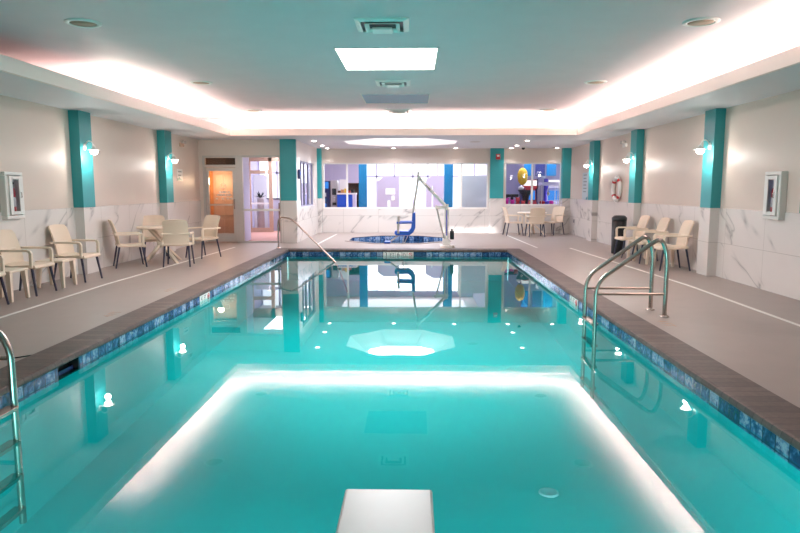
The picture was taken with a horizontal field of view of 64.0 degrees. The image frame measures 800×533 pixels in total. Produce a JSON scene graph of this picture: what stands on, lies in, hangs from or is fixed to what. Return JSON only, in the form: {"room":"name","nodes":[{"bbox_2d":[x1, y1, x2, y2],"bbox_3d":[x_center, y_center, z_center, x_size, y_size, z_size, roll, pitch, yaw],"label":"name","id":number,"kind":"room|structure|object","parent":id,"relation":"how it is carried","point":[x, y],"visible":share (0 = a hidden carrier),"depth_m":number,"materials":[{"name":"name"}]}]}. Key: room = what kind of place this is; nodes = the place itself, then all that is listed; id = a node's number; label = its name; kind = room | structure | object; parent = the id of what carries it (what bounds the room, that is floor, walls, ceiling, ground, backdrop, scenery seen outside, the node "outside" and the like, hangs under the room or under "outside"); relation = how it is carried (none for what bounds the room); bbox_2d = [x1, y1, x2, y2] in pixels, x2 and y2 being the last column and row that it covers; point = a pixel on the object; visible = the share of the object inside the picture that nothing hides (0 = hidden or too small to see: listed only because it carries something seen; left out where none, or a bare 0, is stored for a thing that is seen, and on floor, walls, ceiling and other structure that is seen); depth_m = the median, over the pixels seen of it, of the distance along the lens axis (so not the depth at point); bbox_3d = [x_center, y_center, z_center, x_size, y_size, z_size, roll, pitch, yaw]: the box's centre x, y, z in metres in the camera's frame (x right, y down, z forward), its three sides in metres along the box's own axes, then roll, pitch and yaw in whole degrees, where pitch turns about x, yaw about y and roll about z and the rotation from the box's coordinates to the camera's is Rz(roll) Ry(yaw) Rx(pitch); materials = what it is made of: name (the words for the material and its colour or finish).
{"room":"indoor swimming pool","nodes":[
{"label":"indoor swimming pool","id":0,"kind":"room"},
{"bbox_2d":[68,110,98,273],"bbox_3d":[-5.584,-1.293,11.311,0.180,2.830,0.420,0,7,1],"label":"pillar","id":1,"kind":"structure","parent":0,"point":[79,121],"depth_m":11.18,"materials":[{"name":"teal paint"}]},
{"bbox_2d":[83,141,99,154],"bbox_3d":[-5.363,-2.070,11.151,0.265,0.247,0.210,0,7,1],"label":"wall sconce","id":2,"kind":"object","parent":1,"relation":"attached to","point":[93,150],"visible":1,"depth_m":11.12,"materials":[{"name":"white glass"}]},
{"bbox_2d":[0,95,201,291],"bbox_3d":[-5.851,-1.182,7.466,0.212,3.540,20.850,0,7,1],"label":"wall","id":3,"kind":"structure","parent":0,"point":[34,137],"depth_m":11.94,"materials":[{"name":"paint"}]},
{"bbox_2d":[0,172,24,218],"bbox_3d":[-5.647,-1.038,9.348,0.140,0.680,0.420,0,7,1],"label":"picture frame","id":4,"kind":"object","parent":3,"relation":"attached to","point":[6,178],"visible":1,"depth_m":9.25,"materials":[{"name":"white plastic"}]},
{"bbox_2d":[157,130,175,252],"bbox_3d":[-5.502,-1.752,15.082,0.180,2.830,0.420,0,7,1],"label":"pillar","id":5,"kind":"structure","parent":0,"point":[164,145],"depth_m":14.90,"materials":[{"name":"teal paint"}]},
{"bbox_2d":[206,167,213,214],"bbox_3d":[-4.983,-2.096,18.233,1.080,2.750,0.760,0,7,1],"label":"wall","id":6,"kind":"structure","parent":0,"point":[210,172],"depth_m":18.54,"materials":[{"name":"orange wood"}]},
{"bbox_2d":[206,158,234,167],"bbox_3d":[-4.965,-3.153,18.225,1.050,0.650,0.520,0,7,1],"label":"trim","id":7,"kind":"structure","parent":6,"relation":"attached to","point":[209,161],"depth_m":17.99,"materials":[{"name":"brown wood"}]},
{"bbox_2d":[213,171,233,232],"bbox_3d":[-5.066,-1.785,18.572,0.660,2.050,0.065,0,7,1],"label":"door","id":8,"kind":"structure","parent":6,"relation":"in","point":[226,213],"depth_m":18.53,"materials":[{"name":"brown wood"}]},
{"bbox_2d":[198,139,279,242],"bbox_3d":[-4.198,-2.331,17.718,2.670,3.340,0.150,0,7,1],"label":"wall","id":9,"kind":"structure","parent":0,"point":[255,146],"depth_m":17.54,"materials":[{"name":"beige paint"}]},
{"bbox_2d":[202,156,242,242],"bbox_3d":[-4.908,-1.863,17.765,1.070,2.400,0.162,0,7,1],"label":"door","id":10,"kind":"structure","parent":9,"relation":"attached to","point":[237,236],"depth_m":17.73,"materials":[{"name":"metal"}]},
{"bbox_2d":[241,155,281,242],"bbox_3d":[-3.833,-1.863,17.763,1.080,2.400,0.100,0,7,1],"label":"door","id":11,"kind":"structure","parent":9,"relation":"attached to","point":[242,156],"depth_m":17.75,"materials":[{"name":"metal"}]},
{"bbox_2d":[243,158,257,240],"bbox_3d":[-4.994,-2.451,21.147,1.330,2.750,6.650,0,7,1],"label":"wall","id":12,"kind":"structure","parent":0,"point":[254,164],"depth_m":18.52,"materials":[{"name":"purple paint"}]},
{"bbox_2d":[249,157,278,231],"bbox_3d":[-4.140,-2.555,21.998,2.240,2.750,0.100,0,7,1],"label":"door","id":13,"kind":"structure","parent":12,"relation":"in","point":[269,159],"depth_m":21.95,"materials":[{"name":"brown metal"}]},
{"bbox_2d":[258,161,309,204],"bbox_3d":[-4.208,-2.846,24.382,2.480,2.750,0.100,0,7,1],"label":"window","id":14,"kind":"structure","parent":12,"relation":"in","point":[276,172],"depth_m":24.29,"materials":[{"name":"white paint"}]},
{"bbox_2d":[279,139,297,242],"bbox_3d":[-3.056,-2.059,17.601,0.440,2.830,0.100,0,7,1],"label":"pillar","id":15,"kind":"structure","parent":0,"point":[288,160],"depth_m":17.54,"materials":[{"name":"teal paint"}]},
{"bbox_2d":[296,140,317,241],"bbox_3d":[-2.889,-2.566,19.651,0.162,3.340,4.100,0,7,1],"label":"wall","id":16,"kind":"structure","parent":0,"point":[307,215],"depth_m":19.66,"materials":[{"name":"white paint"}]},
{"bbox_2d":[300,161,312,206],"bbox_3d":[-2.893,-2.511,19.532,0.060,1.340,2.550,0,7,1],"label":"window","id":17,"kind":"structure","parent":16,"relation":"in","point":[302,163],"depth_m":19.90,"materials":[{"name":"clear glass"}]},
{"bbox_2d":[317,148,322,232],"bbox_3d":[-2.708,-2.549,21.614,0.140,2.830,0.200,0,7,1],"label":"pillar","id":18,"kind":"structure","parent":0,"point":[319,150],"depth_m":21.52,"materials":[{"name":"teal paint"}]},
{"bbox_2d":[359,164,367,206],"bbox_3d":[-1.338,-2.829,23.213,0.290,3.000,0.300,0,7,1],"label":"pillar","id":19,"kind":"structure","parent":0,"point":[362,167],"depth_m":23.05,"materials":[{"name":"paint"}]},
{"bbox_2d":[305,164,486,204],"bbox_3d":[-0.446,-3.032,24.881,7.420,3.000,6.200,0,7,1],"label":"wall","id":20,"kind":"structure","parent":0,"point":[332,171],"depth_m":27.76,"materials":[{"name":"purple paint"}]},
{"bbox_2d":[367,164,474,206],"bbox_3d":[0.744,-3.442,27.828,5.040,2.400,0.100,0,7,1],"label":"window","id":21,"kind":"structure","parent":20,"relation":"in","point":[376,175],"depth_m":27.74,"materials":[{"name":"white paint"}]},
{"bbox_2d":[0,0,799,118],"bbox_3d":[-0.199,-2.748,6.924,11.130,0.100,20.400,0,7,1],"label":"ceiling","id":22,"kind":"structure","parent":0,"point":[278,58],"depth_m":8.60,"materials":[{"name":"paint"}]},
{"bbox_2d":[64,18,101,27],"bbox_3d":[-3.540,-2.715,7.153,0.390,0.020,0.390,0,7,1],"label":"ceiling speaker","id":23,"kind":"object","parent":22,"relation":"attached to","point":[77,22],"visible":1,"depth_m":7.12,"materials":[{"name":"beige paint"}]},
{"bbox_2d":[69,21,96,26],"bbox_3d":[-3.540,-2.715,7.153,0.280,0.004,0.280,0,7,1],"label":"grille","id":24,"kind":"object","parent":23,"relation":"attached to","point":[73,23],"depth_m":7.14,"materials":[{"name":"grey metal"}]},
{"bbox_2d":[354,17,408,33],"bbox_3d":[-0.197,-2.695,7.233,0.600,0.080,0.600,0,7,1],"label":"ceiling vent","id":25,"kind":"object","parent":22,"relation":"in","point":[375,25],"visible":1,"depth_m":7.13,"materials":[{"name":"white metal"}]},
{"bbox_2d":[333,48,438,69],"bbox_3d":[-0.166,-3.033,9.207,1.395,0.126,1.580,0,7,1],"label":"skylight","id":26,"kind":"object","parent":22,"relation":"attached to","point":[350,58],"visible":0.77,"depth_m":9.13,"materials":[{"name":"white glass"}]},
{"bbox_2d":[375,80,409,87],"bbox_3d":[-0.120,-3.179,11.203,0.600,0.080,0.600,0,7,1],"label":"ceiling vent","id":27,"kind":"object","parent":22,"relation":"in","point":[384,83],"visible":1,"depth_m":11.12,"materials":[{"name":"white metal"}]},
{"bbox_2d":[360,94,429,103],"bbox_3d":[-0.078,-3.524,13.236,1.375,0.126,1.420,0,7,1],"label":"skylight","id":28,"kind":"object","parent":22,"relation":"attached to","point":[368,98],"visible":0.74,"depth_m":13.19,"materials":[{"name":"white paint"}]},
{"bbox_2d":[385,109,410,114],"bbox_3d":[-0.032,-3.668,15.222,0.600,0.080,0.600,0,7,1],"label":"ceiling vent","id":29,"kind":"object","parent":22,"relation":"in","point":[395,111],"visible":1,"depth_m":15.07,"materials":[{"name":"white metal"}]},
{"bbox_2d":[682,17,720,26],"bbox_3d":[3.341,-2.709,7.104,0.390,0.020,0.390,0,7,1],"label":"recessed light","id":30,"kind":"object","parent":22,"relation":"attached to","point":[701,21],"visible":1,"depth_m":7.07,"materials":[{"name":"beige paint"}]},
{"bbox_2d":[687,20,714,25],"bbox_3d":[3.341,-2.709,7.104,0.280,0.004,0.280,0,7,1],"label":"grille","id":31,"kind":"object","parent":30,"relation":"attached to","point":[690,22],"depth_m":7.10,"materials":[{"name":"beige metal"}]},
{"bbox_2d":[0,231,799,407],"bbox_3d":[-0.122,0.245,10.865,11.130,0.124,27.500,0,7,1],"label":"floor","id":32,"kind":"structure","parent":0,"point":[763,348],"depth_m":8.87,"materials":[{"name":"concrete"}]},
{"bbox_2d":[0,255,9,304],"bbox_3d":[-5.412,0.071,8.037,0.644,0.920,0.550,0,7,1],"label":"armchair","id":33,"kind":"object","parent":32,"relation":"on","point":[2,260],"visible":1,"depth_m":8.27,"materials":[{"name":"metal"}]},
{"bbox_2d":[0,330,26,530],"bbox_3d":[-3.259,0.999,4.496,0.905,1.930,0.560,0,7,1],"label":"pool ladder","id":34,"kind":"object","parent":32,"relation":"attached to","point":[17,477],"visible":1,"depth_m":4.69,"materials":[{"name":"silver metal"}]},
{"bbox_2d":[0,267,29,302],"bbox_3d":[-5.335,0.245,8.651,0.420,0.420,0.420,0,7,1],"label":"side table","id":35,"kind":"object","parent":32,"relation":"on","point":[9,271],"visible":0.86,"depth_m":8.70,"materials":[{"name":"white plastic"}]},
{"bbox_2d":[0,229,57,295],"bbox_3d":[-5.388,-0.066,9.158,0.644,0.920,0.550,0,7,1],"label":"armchair","id":36,"kind":"object","parent":32,"relation":"on","point":[10,248],"visible":0.95,"depth_m":9.19,"materials":[{"name":"plastic"}]},
{"bbox_2d":[35,258,76,287],"bbox_3d":[-5.289,0.098,9.861,0.420,0.420,0.420,0,7,0],"label":"side table","id":37,"kind":"object","parent":32,"relation":"on","point":[60,261],"visible":0.82,"depth_m":9.70,"materials":[{"name":"white plastic"}]},
{"bbox_2d":[48,224,102,282],"bbox_3d":[-5.338,-0.228,10.489,0.644,0.920,0.550,0,7,4],"label":"armchair","id":38,"kind":"object","parent":32,"relation":"on","point":[62,241],"visible":0.98,"depth_m":10.45,"materials":[{"name":"plastic"}]},
{"bbox_2d":[0,247,234,317],"bbox_3d":[-4.580,0.368,9.366,0.216,0.002,14.303,0,7,2],"label":"trim","id":39,"kind":"structure","parent":32,"relation":"on","point":[233,247],"depth_m":9.56,"materials":[{"name":"white paint"}]},
{"bbox_2d":[108,219,147,268],"bbox_3d":[-5.263,-0.453,12.336,0.644,0.920,0.550,-4,8,-29],"label":"armchair","id":40,"kind":"object","parent":32,"relation":"on","point":[118,244],"visible":1,"depth_m":12.21,"materials":[{"name":"plastic"}]},
{"bbox_2d":[141,215,169,258],"bbox_3d":[-5.315,-0.643,13.893,0.550,0.920,0.644,-3,8,-25],"label":"armchair","id":41,"kind":"object","parent":32,"relation":"on","point":[149,219],"visible":0.38,"depth_m":14.03,"materials":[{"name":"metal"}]},
{"bbox_2d":[136,225,181,263],"bbox_3d":[-4.897,-0.462,13.150,0.940,0.735,0.940,-2,7,-13],"label":"dining table","id":42,"kind":"object","parent":32,"relation":"on","point":[152,229],"visible":0.67,"depth_m":13.00,"materials":[{"name":"white plastic"}]},
{"bbox_2d":[160,220,194,266],"bbox_3d":[-4.325,-0.468,12.459,0.550,0.920,0.644,-1,7,-10],"label":"armchair","id":43,"kind":"object","parent":32,"relation":"on","point":[175,232],"visible":1,"depth_m":12.24,"materials":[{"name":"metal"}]},
{"bbox_2d":[185,215,220,258],"bbox_3d":[-4.300,-0.662,14.049,0.550,0.920,0.644,4,8,31],"label":"armchair","id":44,"kind":"object","parent":32,"relation":"on","point":[209,231],"visible":0.88,"depth_m":14.12,"materials":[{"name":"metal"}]},
{"bbox_2d":[253,175,267,227],"bbox_3d":[-5.136,-2.378,23.643,0.500,2.000,0.080,0,7,1],"label":"window","id":45,"kind":"structure","parent":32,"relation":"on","point":[260,183],"depth_m":23.56,"materials":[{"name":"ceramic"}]},
{"bbox_2d":[255,191,265,227],"bbox_3d":[-4.962,-1.972,22.668,0.476,1.431,0.358,2,7,13],"label":"potted plant","id":46,"kind":"object","parent":32,"relation":"on","point":[260,214],"visible":0.88,"depth_m":22.55,"materials":[{"name":"white ceramic"}]},
{"bbox_2d":[267,198,279,230],"bbox_3d":[-4.501,-1.876,22.995,0.460,1.160,0.460,0,7,1],"label":"stand","id":47,"kind":"object","parent":32,"relation":"on","point":[275,200],"visible":0.43,"depth_m":22.79,"materials":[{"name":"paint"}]},
{"bbox_2d":[277,217,347,291],"bbox_3d":[-2.139,-0.345,15.073,0.110,1.562,3.106,-6,9,-39],"label":"pool handrail","id":48,"kind":"object","parent":32,"relation":"on","point":[295,222],"visible":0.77,"depth_m":15.04,"materials":[{"name":"silver metal"}]},
{"bbox_2d":[336,489,434,532],"bbox_3d":[-0.080,1.242,1.796,0.410,0.100,2.460,0,7,1],"label":"board","id":49,"kind":"object","parent":32,"relation":"on","point":[362,510],"visible":1,"depth_m":2.79,"materials":[{"name":"white plastic"}]},
{"bbox_2d":[349,236,441,241],"bbox_3d":[-0.041,-0.350,18.952,2.827,0.910,2.827,0,7,1],"label":"basin","id":50,"kind":"object","parent":32,"relation":"in","point":[371,238],"visible":0.24,"depth_m":20.15,"materials":[{"name":"blue tile"}]},
{"bbox_2d":[345,235,450,243],"bbox_3d":[-0.041,-0.772,18.901,3.040,0.080,3.040,0,7,1],"label":"coping","id":51,"kind":"object","parent":50,"relation":"on","point":[349,238],"visible":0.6,"depth_m":18.00,"materials":[{"name":"tile"}]},
{"bbox_2d":[360,240,436,242],"bbox_3d":[-0.041,-0.673,18.913,2.827,0.001,2.827,0,7,1],"label":"water","id":52,"kind":"object","parent":50,"relation":"in","point":[373,241],"visible":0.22,"depth_m":19.71,"materials":[{"name":"blue liquid"}]},
{"bbox_2d":[0,252,799,532],"bbox_3d":[-0.218,1.188,8.614,5.600,1.358,14.600,0,7,1],"label":"basin","id":53,"kind":"object","parent":32,"relation":"in","point":[255,407],"visible":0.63,"depth_m":6.62,"materials":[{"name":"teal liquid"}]},
{"bbox_2d":[58,357,78,380],"bbox_3d":[-3.041,0.920,5.761,0.116,0.120,0.360,0,7,1],"label":"skimmer","id":54,"kind":"object","parent":53,"relation":"attached to","point":[72,366],"visible":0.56,"depth_m":5.85,"materials":[{"name":"black plastic"}]},
{"bbox_2d":[199,291,209,304],"bbox_3d":[-2.891,0.468,9.491,0.013,0.135,0.444,0,7,1],"label":"depth marker","id":55,"kind":"object","parent":53,"relation":"attached to","point":[205,297],"visible":1,"depth_m":9.46,"materials":[{"name":"white tile"}]},
{"bbox_2d":[383,252,413,255],"bbox_3d":[-0.041,-0.286,15.679,0.744,0.135,0.013,0,7,1],"label":"depth marker","id":56,"kind":"object","parent":53,"relation":"attached to","point":[384,253],"visible":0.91,"depth_m":15.68,"materials":[{"name":"white tile"}]},
{"bbox_2d":[0,248,799,450],"bbox_3d":[-0.217,0.488,8.528,6.060,0.068,15.060,0,7,1],"label":"pool coping","id":57,"kind":"object","parent":53,"relation":"on","point":[773,412],"visible":0.93,"depth_m":6.21},
{"bbox_2d":[538,487,558,497],"bbox_3d":[1.295,1.964,5.572,0.176,0.014,0.176,0,7,1],"label":"drain","id":58,"kind":"object","parent":53,"relation":"on","point":[546,492],"visible":1,"depth_m":5.56,"materials":[{"name":"plastic"}]},
{"bbox_2d":[384,172,454,247],"bbox_3d":[0.498,-1.460,16.437,1.800,1.921,0.560,0,7,1],"label":"lift","id":59,"kind":"object","parent":32,"relation":"on","point":[445,240],"visible":1,"depth_m":16.37,"materials":[{"name":"white metal"}]},
{"bbox_2d":[502,207,523,235],"bbox_3d":[3.616,-1.466,20.647,0.644,0.920,0.550,-1,7,-4],"label":"armchair","id":60,"kind":"object","parent":32,"relation":"on","point":[506,215],"visible":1,"depth_m":20.45,"materials":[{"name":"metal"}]},
{"bbox_2d":[517,212,546,235],"bbox_3d":[4.295,-1.403,20.875,0.940,0.735,0.940,-3,7,-22],"label":"dining table","id":61,"kind":"object","parent":32,"relation":"on","point":[523,213],"visible":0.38,"depth_m":20.78,"materials":[{"name":"white plastic"}]},
{"bbox_2d":[525,208,545,236],"bbox_3d":[4.237,-1.388,20.008,0.550,0.920,0.644,0,7,-2],"label":"armchair","id":62,"kind":"object","parent":32,"relation":"on","point":[537,215],"visible":0.99,"depth_m":19.79,"materials":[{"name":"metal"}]},
{"bbox_2d":[541,206,564,234],"bbox_3d":[5.044,-1.508,20.988,0.644,0.920,0.550,-5,9,-37],"label":"armchair","id":63,"kind":"object","parent":32,"relation":"on","point":[557,214],"visible":0.88,"depth_m":21.02,"materials":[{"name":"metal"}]},
{"bbox_2d":[611,215,626,253],"bbox_3d":[5.062,-0.738,14.813,0.344,0.880,0.344,0,7,1],"label":"trash can","id":64,"kind":"object","parent":32,"relation":"on","point":[617,220],"visible":0.82,"depth_m":14.69,"materials":[{"name":"black plastic"}]},
{"bbox_2d":[580,235,668,398],"bbox_3d":[2.719,0.599,7.772,0.905,1.930,0.560,0,7,1],"label":"pool ladder","id":65,"kind":"object","parent":32,"relation":"attached to","point":[590,385],"visible":1,"depth_m":7.65,"materials":[{"name":"silver metal"}]},
{"bbox_2d":[613,215,649,257],"bbox_3d":[5.110,-0.664,14.066,0.644,0.920,0.550,0,7,0],"label":"armchair","id":66,"kind":"object","parent":32,"relation":"on","point":[643,221],"visible":0.88,"depth_m":14.07,"materials":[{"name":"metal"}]},
{"bbox_2d":[626,239,650,260],"bbox_3d":[5.085,-0.354,13.570,0.420,0.420,0.420,0,7,1],"label":"side table","id":67,"kind":"object","parent":32,"relation":"on","point":[628,240],"visible":0.35,"depth_m":13.69,"materials":[{"name":"white plastic"}]},
{"bbox_2d":[631,217,670,263],"bbox_3d":[5.107,-0.534,13.003,0.644,0.920,0.550,0,7,1],"label":"armchair","id":68,"kind":"object","parent":32,"relation":"on","point":[662,226],"visible":0.74,"depth_m":12.95,"materials":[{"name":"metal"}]},
{"bbox_2d":[645,244,674,266],"bbox_3d":[5.071,-0.222,12.488,0.420,0.420,0.420,0,7,1],"label":"side table","id":69,"kind":"object","parent":32,"relation":"on","point":[672,252],"visible":0.4,"depth_m":12.33,"materials":[{"name":"white plastic"}]},
{"bbox_2d":[653,220,693,270],"bbox_3d":[5.083,-0.401,11.910,0.644,0.920,0.550,0,7,3],"label":"armchair","id":70,"kind":"object","parent":32,"relation":"on","point":[683,235],"visible":0.93,"depth_m":11.84,"materials":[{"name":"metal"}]},
{"bbox_2d":[570,248,799,326],"bbox_3d":[4.384,0.394,9.149,0.268,0.002,14.254,0,7,0],"label":"trim","id":71,"kind":"structure","parent":32,"relation":"on","point":[570,248],"depth_m":9.02,"materials":[{"name":"white paint"}]},
{"bbox_2d":[0,64,799,148],"bbox_3d":[-0.151,-2.498,9.171,11.130,0.080,24.800,0,7,1],"label":"ceiling","id":72,"kind":"structure","parent":0,"point":[786,80],"depth_m":11.91,"materials":[{"name":"paint"}]},
{"bbox_2d":[0,46,799,135],"bbox_3d":[-0.136,-2.259,6.857,8.820,0.174,18.630,0,7,1],"label":"cove","id":73,"kind":"structure","parent":72,"relation":"attached to","point":[791,57],"depth_m":11.03,"materials":[{"name":"paint"}]},
{"bbox_2d":[345,138,456,145],"bbox_3d":[0.032,-3.837,18.626,3.200,0.450,3.200,0,7,1],"label":"skylight","id":74,"kind":"object","parent":72,"relation":"attached to","point":[375,141],"visible":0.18,"depth_m":19.97,"materials":[{"name":"white glass"}]},
{"bbox_2d":[202,118,602,128],"bbox_3d":[0.022,-3.712,17.030,11.130,0.430,0.100,0,7,1],"label":"trim","id":75,"kind":"structure","parent":72,"relation":"attached to","point":[415,122],"depth_m":16.96,"materials":[{"name":"paint"}]},
{"bbox_2d":[322,148,561,232],"bbox_3d":[1.480,-2.811,21.661,8.810,3.340,0.162,0,7,1],"label":"wall","id":76,"kind":"structure","parent":0,"point":[334,220],"depth_m":21.67,"materials":[{"name":"stone"}]},
{"bbox_2d":[323,163,487,208],"bbox_3d":[0.185,-2.734,21.690,5.580,1.540,0.060,0,7,1],"label":"window","id":77,"kind":"structure","parent":76,"relation":"in","point":[346,207],"depth_m":21.70,"materials":[{"name":"white metal"}]},
{"bbox_2d":[505,163,560,204],"bbox_3d":[4.479,-2.777,21.590,1.890,1.430,0.060,0,7,1],"label":"window","id":78,"kind":"structure","parent":76,"relation":"in","point":[532,164],"depth_m":21.56,"materials":[{"name":"white metal"}]},
{"bbox_2d":[444,164,452,206],"bbox_3d":[1.747,-2.821,23.146,0.320,3.000,0.300,0,7,1],"label":"pillar","id":79,"kind":"structure","parent":0,"point":[448,168],"depth_m":22.98,"materials":[{"name":"paint"}]},
{"bbox_2d":[489,148,503,232],"bbox_3d":[3.247,-2.539,21.536,0.450,2.830,0.100,0,7,1],"label":"pillar","id":80,"kind":"structure","parent":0,"point":[496,166],"depth_m":21.48,"materials":[{"name":"teal paint"}]},
{"bbox_2d":[506,164,559,203],"bbox_3d":[5.120,-2.784,23.253,3.780,2.900,3.150,0,7,1],"label":"wall","id":81,"kind":"structure","parent":0,"point":[512,184],"depth_m":24.67,"materials":[{"name":"purple paint"}]},
{"bbox_2d":[559,148,571,233],"bbox_3d":[5.540,-2.526,21.427,0.280,2.830,0.220,0,7,1],"label":"pillar","id":82,"kind":"structure","parent":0,"point":[566,152],"depth_m":21.31,"materials":[{"name":"teal paint"}]},
{"bbox_2d":[586,141,599,241],"bbox_3d":[5.526,-2.145,18.299,0.170,2.830,0.480,0,7,1],"label":"pillar","id":83,"kind":"structure","parent":0,"point":[594,153],"depth_m":18.14,"materials":[{"name":"teal paint"}]},
{"bbox_2d":[626,129,644,253],"bbox_3d":[5.450,-1.722,14.836,0.170,2.830,0.400,0,7,1],"label":"pillar","id":84,"kind":"structure","parent":0,"point":[637,136],"depth_m":14.67,"materials":[{"name":"teal paint"}]},
{"bbox_2d":[569,89,799,300],"bbox_3d":[5.507,-1.391,9.182,0.212,3.540,24.800,0,7,1],"label":"wall","id":85,"kind":"structure","parent":0,"point":[762,136],"depth_m":10.51,"materials":[{"name":"stone"}]},
{"bbox_2d":[582,173,587,199],"bbox_3d":[5.632,-2.375,19.488,0.011,0.950,0.620,0,7,1],"label":"wall sign","id":86,"kind":"object","parent":85,"relation":"attached to","point":[585,175],"visible":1,"depth_m":19.42,"materials":[{"name":"white plastic"}]},
{"bbox_2d":[611,175,621,202],"bbox_3d":[5.518,-1.978,16.315,0.101,0.696,0.696,0,7,1],"label":"life ring","id":87,"kind":"object","parent":85,"relation":"attached to","point":[617,179],"visible":1,"depth_m":16.22,"materials":[{"name":"white plastic"}]},
{"bbox_2d":[762,171,787,219],"bbox_3d":[5.341,-1.014,9.151,0.140,0.680,0.420,0,7,1],"label":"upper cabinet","id":88,"kind":"object","parent":85,"relation":"attached to","point":[778,180],"visible":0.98,"depth_m":9.03,"materials":[{"name":"white metal"}]},
{"bbox_2d":[696,108,725,275],"bbox_3d":[5.368,-1.262,11.055,0.170,2.830,0.400,0,7,1],"label":"pillar","id":89,"kind":"structure","parent":0,"point":[714,129],"depth_m":10.94,"materials":[{"name":"teal paint"}]},
{"bbox_2d":[694,140,710,153],"bbox_3d":[5.149,-2.041,10.914,0.265,0.247,0.210,0,7,1],"label":"wall sconce","id":90,"kind":"object","parent":89,"relation":"attached to","point":[700,149],"visible":1,"depth_m":10.88,"materials":[{"name":"white glass"}]},
{"bbox_3d":[5.119,-4.267,23.022,3.780,0.100,3.050,0,7,1],"label":"ceiling","id":91,"kind":"structure","parent":0,"visible":0},
{"bbox_2d":[517,168,527,184],"bbox_3d":[4.270,-3.488,22.254,0.360,1.300,0.354,0,7,1],"label":"balloon","id":92,"kind":"object","parent":91,"relation":"hanging from","point":[522,175],"visible":0.94,"depth_m":22.17,"materials":[{"name":"yellow plastic"}]},
{"bbox_2d":[535,164,544,175],"bbox_3d":[5.003,-3.693,22.818,0.380,0.910,0.024,0,7,1],"label":"hanging banner","id":93,"kind":"object","parent":91,"relation":"hanging from","point":[539,168],"visible":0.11,"depth_m":22.84,"materials":[{"name":"blue fabric"}]},
{"bbox_2d":[546,164,555,175],"bbox_3d":[5.402,-3.692,22.809,0.380,0.910,0.024,0,7,1],"label":"hanging banner","id":94,"kind":"object","parent":91,"relation":"hanging from","point":[551,168],"visible":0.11,"depth_m":22.84,"materials":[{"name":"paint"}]},
{"bbox_3d":[-0.408,-1.485,24.994,7.300,0.100,6.050,0,7,1],"label":"floor","id":95,"kind":"structure","parent":0,"visible":0},
{"bbox_2d":[325,181,330,206],"bbox_3d":[-3.157,-2.521,25.640,0.770,1.800,0.735,0,7,1],"label":"vending machine","id":96,"kind":"object","parent":95,"relation":"on","point":[327,183],"visible":0.09,"depth_m":25.26,"materials":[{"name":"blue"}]},
{"bbox_2d":[330,180,338,206],"bbox_3d":[-2.598,-2.521,25.560,0.270,1.820,0.570,0,7,1],"label":"machine","id":97,"kind":"object","parent":95,"relation":"on","point":[334,183],"visible":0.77,"depth_m":25.26,"materials":[{"name":"metal"}]},
{"bbox_2d":[336,193,356,206],"bbox_3d":[-2.075,-2.214,25.067,0.760,1.330,0.500,0,7,1],"label":"cabinet","id":98,"kind":"object","parent":95,"relation":"on","point":[341,197],"visible":0.47,"depth_m":24.80,"materials":[{"name":"plastic"}]},
{"bbox_2d":[348,183,358,206],"bbox_3d":[-1.908,-2.498,25.785,0.740,1.720,0.400,0,7,1],"label":"shelf","id":99,"kind":"object","parent":95,"relation":"on","point":[351,186],"visible":0.04,"depth_m":25.87,"materials":[{"name":"brown wood"}]},
{"bbox_2d":[377,177,398,206],"bbox_3d":[-0.494,-2.789,27.104,0.930,1.980,0.110,0,7,1],"label":"window","id":100,"kind":"structure","parent":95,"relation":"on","point":[387,187],"depth_m":27.03,"materials":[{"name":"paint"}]},
{"bbox_2d":[426,175,443,206],"bbox_3d":[1.566,-2.819,27.055,0.950,2.050,0.110,0,7,1],"label":"screen","id":101,"kind":"object","parent":95,"relation":"on","point":[435,182],"visible":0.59,"depth_m":26.98,"materials":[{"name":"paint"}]},
{"bbox_2d":[458,175,486,206],"bbox_3d":[2.560,-2.222,22.446,1.020,1.980,0.060,0,7,1],"label":"screen","id":102,"kind":"object","parent":95,"relation":"on","point":[474,187],"visible":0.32,"depth_m":22.37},
{"bbox_3d":[5.119,-1.289,23.385,3.780,0.100,3.050,0,7,1],"label":"floor","id":103,"kind":"structure","parent":0,"visible":0},
{"bbox_2d":[518,185,534,203],"bbox_3d":[4.456,-2.074,22.725,0.580,1.620,0.552,0,7,1],"label":"display stand","id":104,"kind":"object","parent":103,"relation":"on","point":[525,194],"visible":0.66,"depth_m":22.55,"materials":[{"name":"black plastic"}]},
{"bbox_2d":[519,179,537,203],"bbox_3d":[4.824,-2.345,23.994,0.600,1.850,0.700,0,7,1],"label":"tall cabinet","id":105,"kind":"object","parent":103,"relation":"on","point":[535,182],"visible":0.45,"depth_m":23.79,"materials":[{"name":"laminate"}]},
{"bbox_2d":[538,182,558,203],"bbox_3d":[5.157,-2.074,22.306,0.600,1.720,0.500,0,7,1],"label":"machine","id":106,"kind":"object","parent":103,"relation":"on","point":[541,184],"visible":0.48,"depth_m":21.97,"materials":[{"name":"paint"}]},
{"bbox_2d":[544,179,559,203],"bbox_3d":[5.611,-2.270,23.381,0.600,1.850,0.700,0,7,1],"label":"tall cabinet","id":107,"kind":"object","parent":103,"relation":"on","point":[554,192],"visible":0.24,"depth_m":23.30,"materials":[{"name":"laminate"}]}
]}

